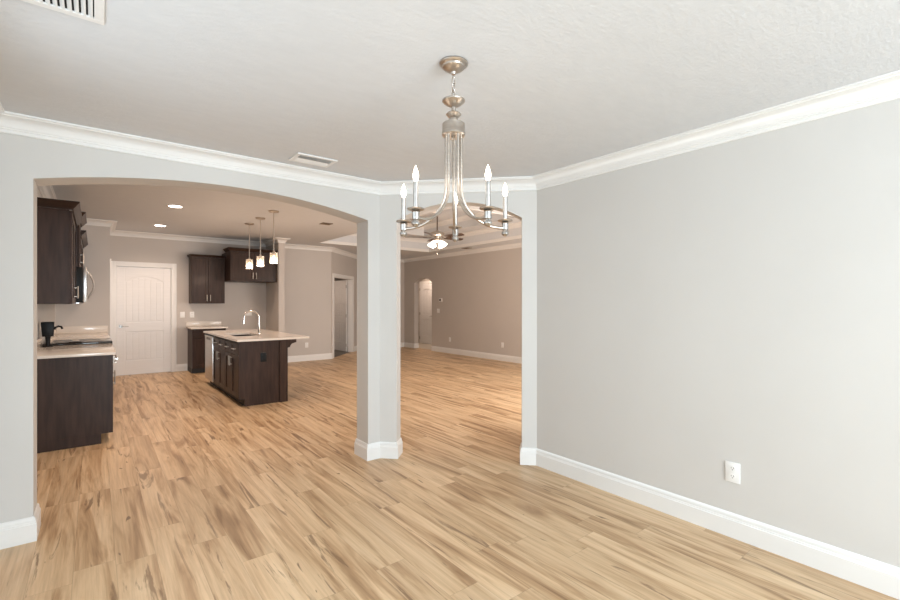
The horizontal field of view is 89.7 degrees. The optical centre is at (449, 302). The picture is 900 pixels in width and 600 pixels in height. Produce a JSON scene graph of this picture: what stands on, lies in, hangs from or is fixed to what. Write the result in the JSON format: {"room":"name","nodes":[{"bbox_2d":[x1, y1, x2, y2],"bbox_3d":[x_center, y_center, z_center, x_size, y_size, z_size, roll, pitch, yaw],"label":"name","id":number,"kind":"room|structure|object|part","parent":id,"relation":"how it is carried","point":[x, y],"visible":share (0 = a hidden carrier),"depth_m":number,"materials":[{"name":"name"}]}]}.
{"room":"dining room","nodes":[
{"label":"dining room","id":0,"kind":"room"},
{"bbox_2d":[37,187,54,343],"bbox_3d":[-2.367,-0.030,2.083,0.150,2.900,13.000,0,0,-38],"label":"wall","id":1,"kind":"structure","parent":0,"point":[45,312],"depth_m":5.59,"materials":[{"name":"paint"}]},
{"bbox_2d":[37,338,41,349],"bbox_3d":[-4.294,0.452,4.675,0.020,0.100,1.238,0,0,-38],"label":"backsplash","id":2,"kind":"structure","parent":1,"relation":"attached to","point":[39,341],"depth_m":4.97,"materials":[{"name":"stone"}]},
{"bbox_2d":[37,197,82,303],"bbox_3d":[-4.128,-0.479,4.759,0.383,0.988,1.305,0,0,-38],"label":"upper cabinet","id":3,"kind":"object","parent":1,"relation":"attached to","point":[56,227],"visible":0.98,"depth_m":4.30,"materials":[{"name":"brown wood"}]},
{"bbox_3d":[-4.128,-0.934,4.759,0.383,0.078,1.305,0,0,-38],"label":"crown","id":4,"kind":"part","parent":3,"relation":"part of","materials":[{"name":"brown wood"}]},
{"bbox_3d":[-3.859,-0.435,4.613,0.020,0.895,0.616,0,0,-38],"label":"door","id":5,"kind":"part","parent":3,"relation":"part of","materials":[{"name":"brown wood"}]},
{"bbox_3d":[-4.243,-0.435,5.103,0.020,0.895,0.616,0,0,-38],"label":"door","id":6,"kind":"part","parent":3,"relation":"part of","materials":[{"name":"brown wood"}]},
{"bbox_3d":[-4.009,-0.110,4.849,0.037,0.130,0.013,0,0,-38],"label":"handle","id":7,"kind":"part","parent":3,"relation":"part of","materials":[{"name":"silver metal"}]},
{"bbox_2d":[72,212,86,266],"bbox_3d":[-4.756,-0.749,5.583,0.413,0.648,0.878,0,0,-38],"label":"upper cabinet","id":8,"kind":"object","parent":1,"relation":"attached to","point":[78,228],"visible":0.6,"depth_m":5.39,"materials":[{"name":"brown wood"}]},
{"bbox_3d":[-4.532,-0.706,5.519,0.020,0.555,0.373,0,0,-38],"label":"door","id":9,"kind":"part","parent":8,"relation":"part of","materials":[{"name":"brown wood"}]},
{"bbox_3d":[-4.756,-1.034,5.583,0.413,0.078,0.878,0,0,-38],"label":"crown","id":10,"kind":"part","parent":8,"relation":"part of","materials":[{"name":"brown wood"}]},
{"bbox_3d":[-4.766,-0.706,5.817,0.020,0.555,0.373,0,0,-38],"label":"door","id":11,"kind":"part","parent":8,"relation":"part of","materials":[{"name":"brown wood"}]},
{"bbox_2d":[76,267,94,303],"bbox_3d":[-4.724,-0.205,5.609,0.494,0.435,0.754,0,0,-38],"label":"microwave","id":12,"kind":"object","parent":8,"relation":"attached to","point":[82,274],"visible":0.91,"depth_m":5.40,"materials":[{"name":"silver metal"}]},
{"bbox_3d":[-4.540,-0.213,5.624,0.038,0.417,0.547,0,0,-38],"label":"door","id":13,"kind":"part","parent":12,"relation":"part of","materials":[{"name":"silver metal"}]},
{"bbox_3d":[-4.348,-0.210,5.467,0.080,0.349,0.020,0,0,-38],"label":"handle","id":14,"kind":"part","parent":12,"relation":"part of","materials":[{"name":"silver metal"}]},
{"bbox_2d":[79,230,87,303],"bbox_3d":[-5.548,-0.471,6.587,0.408,0.973,1.787,0,0,-38],"label":"upper cabinet","id":15,"kind":"object","parent":1,"relation":"attached to","point":[84,242],"visible":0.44,"depth_m":6.41,"materials":[{"name":"brown wood"}]},
{"bbox_3d":[-5.411,-0.919,6.694,0.060,0.078,1.786,0,0,-38],"label":"crown","id":16,"kind":"part","parent":15,"relation":"part of","materials":[{"name":"brown wood"}]},
{"bbox_2d":[55,225,109,335],"bbox_3d":[-6.524,-0.030,7.941,0.850,2.900,1.350,0,0,-38],"label":"wall","id":17,"kind":"structure","parent":0,"point":[94,312],"depth_m":7.55,"materials":[{"name":"beige paint"}]},
{"bbox_2d":[110,259,110,337],"bbox_3d":[-6.119,0.338,8.129,0.018,2.165,1.025,0,0,-38],"label":"door frame","id":18,"kind":"structure","parent":17,"relation":"attached to","point":[110,259],"depth_m":7.73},
{"bbox_2d":[0,133,379,522],"bbox_3d":[-1.715,-0.030,3.439,2.552,2.900,0.220,0,0,-38],"label":"wall","id":19,"kind":"structure","parent":0,"point":[26,163],"depth_m":2.79,"materials":[{"name":"paint"}]},
{"bbox_2d":[0,503,40,549],"bbox_3d":[-1.076,1.347,0.745,0.228,0.146,8.900,0,0,-38],"label":"baseboard","id":20,"kind":"structure","parent":19,"relation":"attached to","point":[13,533],"depth_m":2.65,"materials":[{"name":"white wood"}]},
{"bbox_2d":[37,185,521,262],"bbox_3d":[-1.775,-1.330,8.168,8.300,0.100,9.560,0,0,-38],"label":"crown molding","id":21,"kind":"structure","parent":19,"relation":"attached to","point":[46,191],"depth_m":9.83,"materials":[{"name":"white wood"}]},
{"bbox_2d":[110,236,330,370],"bbox_3d":[-4.799,-0.030,10.059,4.480,2.900,0.150,0,0,-38],"label":"wall","id":22,"kind":"structure","parent":0,"point":[307,272],"depth_m":10.20,"materials":[{"name":"beige paint"}]},
{"bbox_2d":[117,267,170,375],"bbox_3d":[-6.064,0.359,8.975,0.892,2.106,0.092,0,0,-38],"label":"door","id":23,"kind":"structure","parent":22,"relation":"in","point":[143,294],"depth_m":8.97,"materials":[{"name":"white wood"}]},
{"bbox_2d":[111,261,176,376],"bbox_3d":[-6.101,0.312,9.021,1.090,2.215,0.174,0,0,-38],"label":"door frame","id":24,"kind":"structure","parent":22,"relation":"attached to","point":[114,264],"depth_m":9.02,"materials":[{"name":"white wood"}]},
{"bbox_2d":[180,312,184,317],"bbox_3d":[-5.547,0.255,9.369,0.085,0.122,0.010,0,0,-38],"label":"light switch","id":25,"kind":"object","parent":22,"relation":"attached to","point":[182,314],"visible":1,"depth_m":9.37,"materials":[{"name":"white plastic"}]},
{"bbox_2d":[186,321,220,326],"bbox_3d":[-5.229,0.452,9.612,0.670,0.100,0.020,0,0,-38],"label":"backsplash","id":26,"kind":"structure","parent":22,"relation":"attached to","point":[201,323],"depth_m":9.61,"materials":[{"name":"stone"}]},
{"bbox_2d":[187,254,224,302],"bbox_3d":[-5.111,-0.481,9.472,0.656,1.002,0.384,0,0,-38],"label":"upper cabinet","id":27,"kind":"object","parent":22,"relation":"attached to","point":[206,274],"visible":1,"depth_m":9.35,"materials":[{"name":"brown wood"}]},
{"bbox_3d":[-5.128,-0.453,9.273,0.305,0.940,0.020,0,0,-38],"label":"door","id":28,"kind":"part","parent":27,"relation":"part of","materials":[{"name":"brown wood"}]},
{"bbox_3d":[-5.111,-0.958,9.472,0.656,0.047,0.384,0,0,-38],"label":"crown","id":29,"kind":"part","parent":27,"relation":"part of","materials":[{"name":"brown wood"}]},
{"bbox_3d":[-4.885,-0.453,9.464,0.305,0.940,0.020,0,0,-38],"label":"door","id":30,"kind":"part","parent":27,"relation":"part of","materials":[{"name":"brown wood"}]},
{"bbox_2d":[222,247,277,282],"bbox_3d":[-4.359,-0.783,9.765,0.982,0.675,0.852,0,0,-38],"label":"upper cabinet","id":31,"kind":"object","parent":22,"relation":"attached to","point":[237,269],"visible":0.91,"depth_m":9.47,"materials":[{"name":"brown wood"}]},
{"bbox_3d":[-4.296,-0.743,9.354,0.459,0.590,0.020,0,0,-38],"label":"door","id":32,"kind":"part","parent":31,"relation":"part of","materials":[{"name":"brown wood"}]},
{"bbox_3d":[-4.236,-1.085,9.609,0.982,0.070,0.454,0,0,-38],"label":"crown","id":33,"kind":"part","parent":31,"relation":"part of","materials":[{"name":"brown wood"}]},
{"bbox_3d":[-3.932,-0.743,9.640,0.459,0.590,0.020,0,0,-38],"label":"door","id":34,"kind":"part","parent":31,"relation":"part of","materials":[{"name":"brown wood"}]},
{"bbox_2d":[177,353,332,370],"bbox_3d":[-4.020,1.347,10.027,3.425,0.146,0.970,0,0,-38],"label":"baseboard","id":35,"kind":"structure","parent":22,"relation":"attached to","point":[180,367],"depth_m":10.94,"materials":[{"name":"white wood"}]},
{"bbox_2d":[266,243,284,332],"bbox_3d":[-3.906,-0.030,10.093,0.125,2.900,0.900,0,0,-38],"label":"wall","id":36,"kind":"structure","parent":0,"point":[275,291],"depth_m":9.78,"materials":[{"name":"beige paint"}]},
{"bbox_2d":[52,184,521,258],"bbox_3d":[-1.642,-1.430,9.011,9.850,0.100,11.200,0,0,-38],"label":"ceiling","id":37,"kind":"structure","parent":0,"point":[136,208],"depth_m":7.25,"materials":[{"name":"paint"}]},
{"bbox_2d":[166,205,183,207],"bbox_3d":[-3.934,-1.373,6.473,0.216,0.011,0.216,0,0,-38],"label":"recessed light","id":38,"kind":"object","parent":37,"relation":"in","point":[172,206],"visible":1,"depth_m":6.46,"materials":[{"name":"white plastic"}]},
{"bbox_2d":[245,223,253,268],"bbox_3d":[-3.503,-0.985,7.892,0.150,0.790,0.150,0,0,-38],"label":"pendant light","id":39,"kind":"object","parent":37,"relation":"hanging from","point":[249,224],"visible":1,"depth_m":7.89,"materials":[{"name":"white glass"}]},
{"bbox_3d":[-3.503,-1.067,7.892,0.011,0.565,0.012,0,0,-38],"label":"rod","id":40,"kind":"part","parent":39,"relation":"part of","materials":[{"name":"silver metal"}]},
{"bbox_2d":[255,217,264,266],"bbox_3d":[-3.089,-0.985,7.365,0.150,0.790,0.150,0,0,-38],"label":"pendant light","id":41,"kind":"object","parent":37,"relation":"hanging from","point":[258,218],"visible":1,"depth_m":7.36,"materials":[{"name":"white glass"}]},
{"bbox_3d":[-3.089,-1.067,7.365,0.011,0.565,0.012,0,0,-38],"label":"rod","id":42,"kind":"part","parent":41,"relation":"part of","materials":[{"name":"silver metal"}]},
{"bbox_2d":[268,210,278,263],"bbox_3d":[-2.657,-0.985,6.814,0.150,0.790,0.150,0,0,-38],"label":"pendant light","id":43,"kind":"object","parent":37,"relation":"hanging from","point":[270,211],"visible":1,"depth_m":6.81,"materials":[{"name":"white glass"}]},
{"bbox_3d":[-2.657,-1.067,6.814,0.011,0.565,0.012,0,0,-38],"label":"rod","id":44,"kind":"part","parent":43,"relation":"part of","materials":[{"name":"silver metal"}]},
{"bbox_2d":[320,207,521,251],"bbox_3d":[-0.246,-1.411,9.420,3.110,0.070,5.020,0,0,-38],"label":"trim","id":45,"kind":"structure","parent":37,"relation":"attached to","point":[518,236],"depth_m":10.80,"materials":[{"name":"white wood"}]},
{"bbox_2d":[334,278,347,346],"bbox_3d":[-3.115,-0.030,13.194,4.200,2.900,2.700,0,0,-38],"label":"wall","id":46,"kind":"structure","parent":0,"point":[335,279],"depth_m":14.57,"materials":[{"name":"beige paint"}]},
{"bbox_2d":[331,252,356,352],"bbox_3d":[-2.929,-0.030,12.445,0.130,2.900,2.121,0,0,7],"label":"wall","id":47,"kind":"structure","parent":0,"point":[340,264],"depth_m":12.49,"materials":[{"name":"beige paint"}]},
{"bbox_2d":[334,280,346,351],"bbox_3d":[-3.266,0.383,13.314,0.043,2.050,0.954,0,0,-41],"label":"door","id":48,"kind":"structure","parent":47,"relation":"in","point":[340,287],"depth_m":13.24,"materials":[{"name":"white wood"}]},
{"bbox_2d":[332,273,353,357],"bbox_3d":[-2.939,0.338,12.264,0.154,2.165,1.610,0,0,7],"label":"door frame","id":49,"kind":"structure","parent":47,"relation":"attached to","point":[350,279],"depth_m":12.97,"materials":[{"name":"white wood"}]},
{"bbox_2d":[400,262,403,341],"bbox_3d":[-2.088,-0.030,14.096,1.770,2.900,0.150,0,0,-38],"label":"wall","id":50,"kind":"structure","parent":0,"point":[401,263],"depth_m":14.42,"materials":[{"name":"beige paint"}]},
{"bbox_2d":[333,207,521,247],"bbox_3d":[-0.246,-1.770,9.420,3.310,0.580,5.220,0,0,-38],"label":"ceiling","id":51,"kind":"structure","parent":0,"point":[469,225],"depth_m":10.65,"materials":[{"name":"paint"}]},
{"bbox_2d":[349,222,521,242],"bbox_3d":[-0.246,-1.663,9.420,3.110,0.095,5.020,0,0,-38],"label":"crown molding","id":52,"kind":"structure","parent":51,"relation":"attached to","point":[517,224],"depth_m":10.90,"materials":[{"name":"white wood"}]},
{"bbox_2d":[423,216,463,254],"bbox_3d":[-0.225,-1.477,9.479,1.235,0.964,1.282,0,0,-38],"label":"ceiling fan","id":53,"kind":"object","parent":51,"relation":"hanging from","point":[436,234],"visible":0.92,"depth_m":9.37,"materials":[{"name":"white glass"}]},
{"bbox_3d":[-0.354,-1.215,9.312,0.143,0.148,0.153,0,0,-38],"label":"lamp shade","id":54,"kind":"part","parent":53,"relation":"part of","materials":[{"name":"white glass"}]},
{"bbox_3d":[-0.125,-1.215,9.368,0.153,0.148,0.143,0,0,-38],"label":"lamp shade","id":55,"kind":"part","parent":53,"relation":"part of","materials":[{"name":"white glass"}]},
{"bbox_3d":[0.087,-1.369,9.197,0.455,0.037,0.136,0,0,36],"label":"blade","id":56,"kind":"part","parent":53,"relation":"part of","materials":[{"name":"brown wood"}]},
{"bbox_2d":[407,211,494,229],"bbox_3d":[-0.246,-1.913,9.420,2.050,0.095,3.960,0,0,-38],"label":"crown molding","id":57,"kind":"structure","parent":51,"relation":"attached to","point":[479,214],"depth_m":10.78,"materials":[{"name":"white wood"}]},
{"bbox_2d":[0,343,898,599],"bbox_3d":[0.172,1.468,6.620,9.750,0.104,17.000,0,0,-38],"label":"floor","id":58,"kind":"structure","parent":0,"point":[194,492],"depth_m":3.01,"materials":[{"name":"brown wood"}]},
{"bbox_2d":[37,355,116,452],"bbox_3d":[-4.043,0.976,4.890,0.679,0.889,1.205,0,0,-38],"label":"base cabinet","id":59,"kind":"object","parent":58,"relation":"on","point":[75,394],"visible":0.9,"depth_m":4.41,"materials":[{"name":"brown wood"}]},
{"bbox_2d":[37,338,115,358],"bbox_3d":[-4.039,0.466,4.875,0.669,0.128,1.238,0,0,-38],"label":"countertop","id":60,"kind":"structure","parent":59,"relation":"on","point":[63,351],"depth_m":4.73,"materials":[{"name":"stone"}]},
{"bbox_2d":[41,322,63,346],"bbox_3d":[-4.538,0.361,5.158,0.194,0.282,0.090,0,0,-38],"label":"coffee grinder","id":61,"kind":"object","parent":60,"relation":"on","point":[47,328],"visible":1,"depth_m":5.11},
{"bbox_2d":[42,338,117,359],"bbox_3d":[-4.625,0.949,5.688,0.702,0.941,0.758,0,0,-38],"label":"range","id":62,"kind":"object","parent":58,"relation":"on","point":[91,340],"visible":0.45,"depth_m":5.56,"materials":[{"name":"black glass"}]},
{"bbox_2d":[42,338,111,345],"bbox_3d":[-4.648,0.493,5.670,0.645,0.027,0.758,0,0,-38],"label":"cooktop","id":63,"kind":"object","parent":62,"relation":"in","point":[92,340],"depth_m":5.55,"materials":[{"name":"black glass"}]},
{"bbox_2d":[188,328,225,373],"bbox_3d":[-5.039,0.976,9.370,0.610,0.889,0.634,0,0,-38],"label":"base cabinet","id":64,"kind":"object","parent":58,"relation":"on","point":[196,337],"visible":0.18,"depth_m":9.05,"materials":[{"name":"brown wood"}]},
{"bbox_3d":[-4.991,1.016,9.063,0.298,0.583,0.020,0,0,-38],"label":"door","id":65,"kind":"part","parent":64,"relation":"part of","materials":[{"name":"brown wood"}]},
{"bbox_3d":[-4.872,0.637,9.156,0.602,0.155,0.020,0,0,-38],"label":"drawer","id":66,"kind":"part","parent":64,"relation":"part of","materials":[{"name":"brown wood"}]},
{"bbox_2d":[186,321,227,328],"bbox_3d":[-5.041,0.466,9.372,0.670,0.128,0.629,0,0,-38],"label":"countertop","id":67,"kind":"structure","parent":64,"relation":"on","point":[201,324],"depth_m":9.47,"materials":[{"name":"stone"}]},
{"bbox_2d":[205,334,214,381],"bbox_3d":[-3.865,0.989,7.866,0.621,0.862,0.631,0,0,-38],"label":"dishwasher","id":68,"kind":"object","parent":58,"relation":"on","point":[209,339],"visible":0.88,"depth_m":7.60,"materials":[{"name":"silver metal"}]},
{"bbox_2d":[206,333,295,406],"bbox_3d":[-3.277,0.976,7.253,0.819,0.889,2.345,0,0,-38],"label":"base cabinet","id":69,"kind":"object","parent":58,"relation":"on","point":[240,373],"visible":0.94,"depth_m":6.37,"materials":[{"name":"brown wood"}]},
{"bbox_3d":[-3.748,0.642,7.264,0.020,0.155,0.409,0,0,-38],"label":"drawer","id":70,"kind":"part","parent":69,"relation":"part of","materials":[{"name":"brown wood"}]},
{"bbox_3d":[-3.748,1.019,7.264,0.020,0.578,0.409,0,0,-38],"label":"door","id":71,"kind":"part","parent":69,"relation":"part of","materials":[{"name":"brown wood"}]},
{"bbox_3d":[-3.491,0.642,6.938,0.020,0.155,0.409,0,0,-38],"label":"drawer","id":72,"kind":"part","parent":69,"relation":"part of","materials":[{"name":"brown wood"}]},
{"bbox_3d":[-3.491,1.019,6.938,0.020,0.578,0.409,0,0,-38],"label":"door","id":73,"kind":"part","parent":69,"relation":"part of","materials":[{"name":"brown wood"}]},
{"bbox_3d":[-3.234,0.642,6.610,0.020,0.155,0.392,0,0,-38],"label":"drawer","id":74,"kind":"part","parent":69,"relation":"part of","materials":[{"name":"brown wood"}]},
{"bbox_3d":[-3.234,1.019,6.610,0.020,0.578,0.392,0,0,-38],"label":"door","id":75,"kind":"part","parent":69,"relation":"part of","materials":[{"name":"brown wood"}]},
{"bbox_3d":[-2.989,0.642,6.298,0.020,0.155,0.392,0,0,-38],"label":"drawer","id":76,"kind":"part","parent":69,"relation":"part of","materials":[{"name":"brown wood"}]},
{"bbox_3d":[-2.989,1.019,6.298,0.020,0.578,0.392,0,0,-38],"label":"door","id":77,"kind":"part","parent":69,"relation":"part of","materials":[{"name":"brown wood"}]},
{"bbox_2d":[203,329,308,341],"bbox_3d":[-3.209,0.516,7.315,0.990,0.028,2.410,0,0,-38],"label":"countertop","id":78,"kind":"structure","parent":69,"relation":"on","point":[265,335],"depth_m":6.88,"materials":[{"name":"stone"}]},
{"bbox_2d":[242,310,260,332],"bbox_3d":[-3.214,0.315,7.307,0.287,0.374,0.124,0,0,-38],"label":"faucet","id":79,"kind":"object","parent":78,"relation":"on","point":[243,321],"visible":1,"depth_m":7.32,"materials":[{"name":"silver metal"}]},
{"bbox_3d":[-3.195,0.264,7.282,0.255,0.272,0.025,0,0,-38],"label":"spout","id":80,"kind":"part","parent":79,"relation":"part of","materials":[{"name":"silver metal"}]},
{"bbox_3d":[-2.648,0.976,6.287,0.538,0.889,0.020,0,0,-38],"label":"panel","id":81,"kind":"part","parent":69,"relation":"part of","materials":[{"name":"brown wood"}]},
{"bbox_2d":[261,353,266,361],"bbox_3d":[-2.600,0.765,6.305,0.080,0.125,0.009,0,0,-38],"label":"power outlet","id":82,"kind":"object","parent":69,"relation":"attached to","point":[263,355],"visible":1,"depth_m":6.31,"materials":[{"name":"black plastic"}]},
{"bbox_3d":[-2.401,0.976,6.498,0.112,0.889,0.075,0,0,-38],"label":"corner post","id":83,"kind":"part","parent":69,"relation":"part of","materials":[{"name":"brown wood"}]},
{"bbox_3d":[-5.470,0.975,6.709,0.677,0.889,1.881,0,0,-38],"label":"base cabinet","id":84,"kind":"object","parent":58,"relation":"on","visible":0},
{"bbox_2d":[45,326,109,341],"bbox_3d":[-5.476,0.460,6.705,0.669,0.140,1.886,0,0,-38],"label":"countertop","id":85,"kind":"structure","parent":84,"relation":"on","point":[71,332],"depth_m":7.29,"materials":[{"name":"stone"}]},
{"bbox_2d":[0,0,899,181],"bbox_3d":[0.874,-1.155,0.943,3.739,0.150,7.104,0,0,-38],"label":"ceiling","id":86,"kind":"structure","parent":0,"point":[545,85],"depth_m":2.12,"materials":[{"name":"paint"}]},
{"bbox_2d":[21,0,104,24],"bbox_3d":[-1.379,-1.076,1.462,0.420,0.008,0.403,0,0,-38],"label":"ceiling vent","id":87,"kind":"object","parent":86,"relation":"in","point":[90,10],"visible":1,"depth_m":1.65,"materials":[{"name":"white metal"}]},
{"bbox_2d":[288,152,337,167],"bbox_3d":[-1.035,-1.073,3.418,0.305,0.014,0.205,0,0,-38],"label":"ceiling vent","id":88,"kind":"object","parent":86,"relation":"in","point":[299,157],"visible":1,"depth_m":3.40,"materials":[{"name":"white metal"}]},
{"bbox_2d":[396,56,512,241],"bbox_3d":[0.022,-0.693,2.022,0.545,0.772,0.534,0,0,-38],"label":"chandelier","id":89,"kind":"object","parent":86,"relation":"hanging from","point":[453,129],"visible":1,"depth_m":2.02,"materials":[{"name":"silver metal"}]},
{"bbox_2d":[400,222,406,236],"bbox_3d":[-0.218,-0.341,2.127,0.036,0.068,0.036,0,0,-38],"label":"socket","id":90,"kind":"object","parent":89,"relation":"attached to","point":[403,225],"depth_m":2.12,"materials":[{"name":"silver metal"}]},
{"bbox_3d":[-0.218,-0.526,2.127,0.024,0.068,0.024,0,0,-38],"label":"bulb","id":91,"kind":"part","parent":89,"relation":"part of","materials":[{"name":"white glass"}]},
{"bbox_2d":[411,210,419,226],"bbox_3d":[-0.140,-0.341,1.844,0.036,0.068,0.035,0,0,-38],"label":"socket","id":92,"kind":"object","parent":89,"relation":"attached to","point":[415,213],"depth_m":1.83,"materials":[{"name":"silver metal"}]},
{"bbox_3d":[-0.140,-0.526,1.844,0.024,0.068,0.024,0,0,-38],"label":"bulb","id":93,"kind":"part","parent":89,"relation":"part of","materials":[{"name":"white glass"}]},
{"bbox_3d":[-0.114,-0.546,2.088,0.219,0.412,0.014,0,0,20],"label":"arm","id":94,"kind":"part","parent":89,"relation":"part of","materials":[{"name":"silver metal"}]},
{"bbox_3d":[-0.070,-0.546,1.931,0.013,0.412,0.219,0,0,39],"label":"arm","id":95,"kind":"part","parent":89,"relation":"part of","materials":[{"name":"silver metal"}]},
{"bbox_3d":[0.016,-0.968,2.040,0.016,0.104,0.016,0,0,7],"label":"chain","id":96,"kind":"part","parent":89,"relation":"part of","materials":[{"name":"silver metal"}]},
{"bbox_3d":[0.022,-0.546,2.178,0.013,0.412,0.219,0,0,3],"label":"arm","id":97,"kind":"part","parent":89,"relation":"part of","materials":[{"name":"silver metal"}]},
{"bbox_2d":[452,228,458,241],"bbox_3d":[0.027,-0.341,2.289,0.036,0.068,0.035,0,0,-38],"label":"socket","id":98,"kind":"object","parent":89,"relation":"attached to","point":[455,238],"depth_m":2.28,"materials":[{"name":"silver metal"}]},
{"bbox_3d":[0.092,-0.546,1.924,0.014,0.412,0.219,0,0,-33],"label":"arm","id":99,"kind":"part","parent":89,"relation":"part of","materials":[{"name":"silver metal"}]},
{"bbox_3d":[0.149,-0.546,2.077,0.219,0.412,0.013,0,0,-16],"label":"arm","id":100,"kind":"part","parent":89,"relation":"part of","materials":[{"name":"silver metal"}]},
{"bbox_2d":[484,209,491,226],"bbox_3d":[0.154,-0.341,1.831,0.036,0.068,0.035,0,0,-38],"label":"socket","id":101,"kind":"object","parent":89,"relation":"attached to","point":[487,212],"depth_m":1.82,"materials":[{"name":"silver metal"}]},
{"bbox_3d":[0.154,-0.526,1.831,0.024,0.068,0.024,0,0,-38],"label":"bulb","id":102,"kind":"part","parent":89,"relation":"part of","materials":[{"name":"white glass"}]},
{"bbox_2d":[501,222,508,236],"bbox_3d":[0.257,-0.341,2.107,0.036,0.068,0.035,0,0,-38],"label":"socket","id":103,"kind":"object","parent":89,"relation":"attached to","point":[504,227],"depth_m":2.09,"materials":[{"name":"silver metal"}]},
{"bbox_3d":[0.257,-0.526,2.107,0.024,0.068,0.024,0,0,-38],"label":"bulb","id":104,"kind":"part","parent":89,"relation":"part of","materials":[{"name":"white glass"}]},
{"bbox_2d":[380,190,536,447],"bbox_3d":[0.054,-0.030,4.123,1.709,2.900,0.150,0,0,8],"label":"wall","id":105,"kind":"structure","parent":0,"point":[522,205],"depth_m":4.09,"materials":[{"name":"paint"}]},
{"bbox_2d":[354,437,402,460],"bbox_3d":[-0.685,1.347,4.175,0.439,0.146,0.277,0,0,8],"label":"baseboard","id":106,"kind":"structure","parent":105,"relation":"attached to","point":[389,450],"depth_m":4.11,"materials":[{"name":"white wood"}]},
{"bbox_2d":[0,70,899,195],"bbox_3d":[0.858,-1.030,0.963,3.539,0.100,6.854,0,0,-38],"label":"crown molding","id":107,"kind":"structure","parent":105,"relation":"attached to","point":[886,87],"depth_m":2.97,"materials":[{"name":"white wood"}]},
{"bbox_2d":[404,247,521,356],"bbox_3d":[1.661,-0.030,11.605,1.350,2.900,11.000,0,0,-38],"label":"wall","id":108,"kind":"structure","parent":0,"point":[480,307],"depth_m":11.87,"materials":[{"name":"beige paint"}]},
{"bbox_2d":[419,281,431,342],"bbox_3d":[-0.758,0.343,15.520,0.018,2.155,1.005,0,0,-38],"label":"door frame","id":109,"kind":"structure","parent":108,"relation":"attached to","point":[421,282],"depth_m":15.91,"materials":[{"name":"white wood"}]},
{"bbox_2d":[420,284,431,343],"bbox_3d":[-0.808,0.385,15.488,0.092,2.050,0.838,0,0,-38],"label":"door","id":110,"kind":"structure","parent":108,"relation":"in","point":[425,289],"depth_m":15.52,"materials":[{"name":"white wood"}]},
{"bbox_2d":[354,342,521,363],"bbox_3d":[-0.246,1.347,9.370,4.711,0.146,9.560,0,0,-38],"label":"baseboard","id":111,"kind":"structure","parent":108,"relation":"attached to","point":[499,357],"depth_m":11.94,"materials":[{"name":"white wood"}]},
{"bbox_2d":[537,98,899,567],"bbox_3d":[2.700,-0.030,1.644,0.200,2.900,6.050,0,0,-38],"label":"wall","id":112,"kind":"structure","parent":0,"point":[736,301],"depth_m":2.70,"materials":[{"name":"paint"}]},
{"bbox_2d":[520,442,899,599],"bbox_3d":[2.461,1.347,1.710,0.132,0.146,6.048,0,0,-38],"label":"baseboard","id":113,"kind":"structure","parent":112,"relation":"attached to","point":[884,578],"depth_m":2.70,"materials":[{"name":"white wood"}]},
{"bbox_2d":[725,460,739,483],"bbox_3d":[1.710,1.027,2.734,0.009,0.122,0.080,0,0,-38],"label":"power outlet","id":114,"kind":"object","parent":112,"relation":"attached to","point":[732,470],"visible":1,"depth_m":2.73,"materials":[{"name":"white plastic"}]}
]}

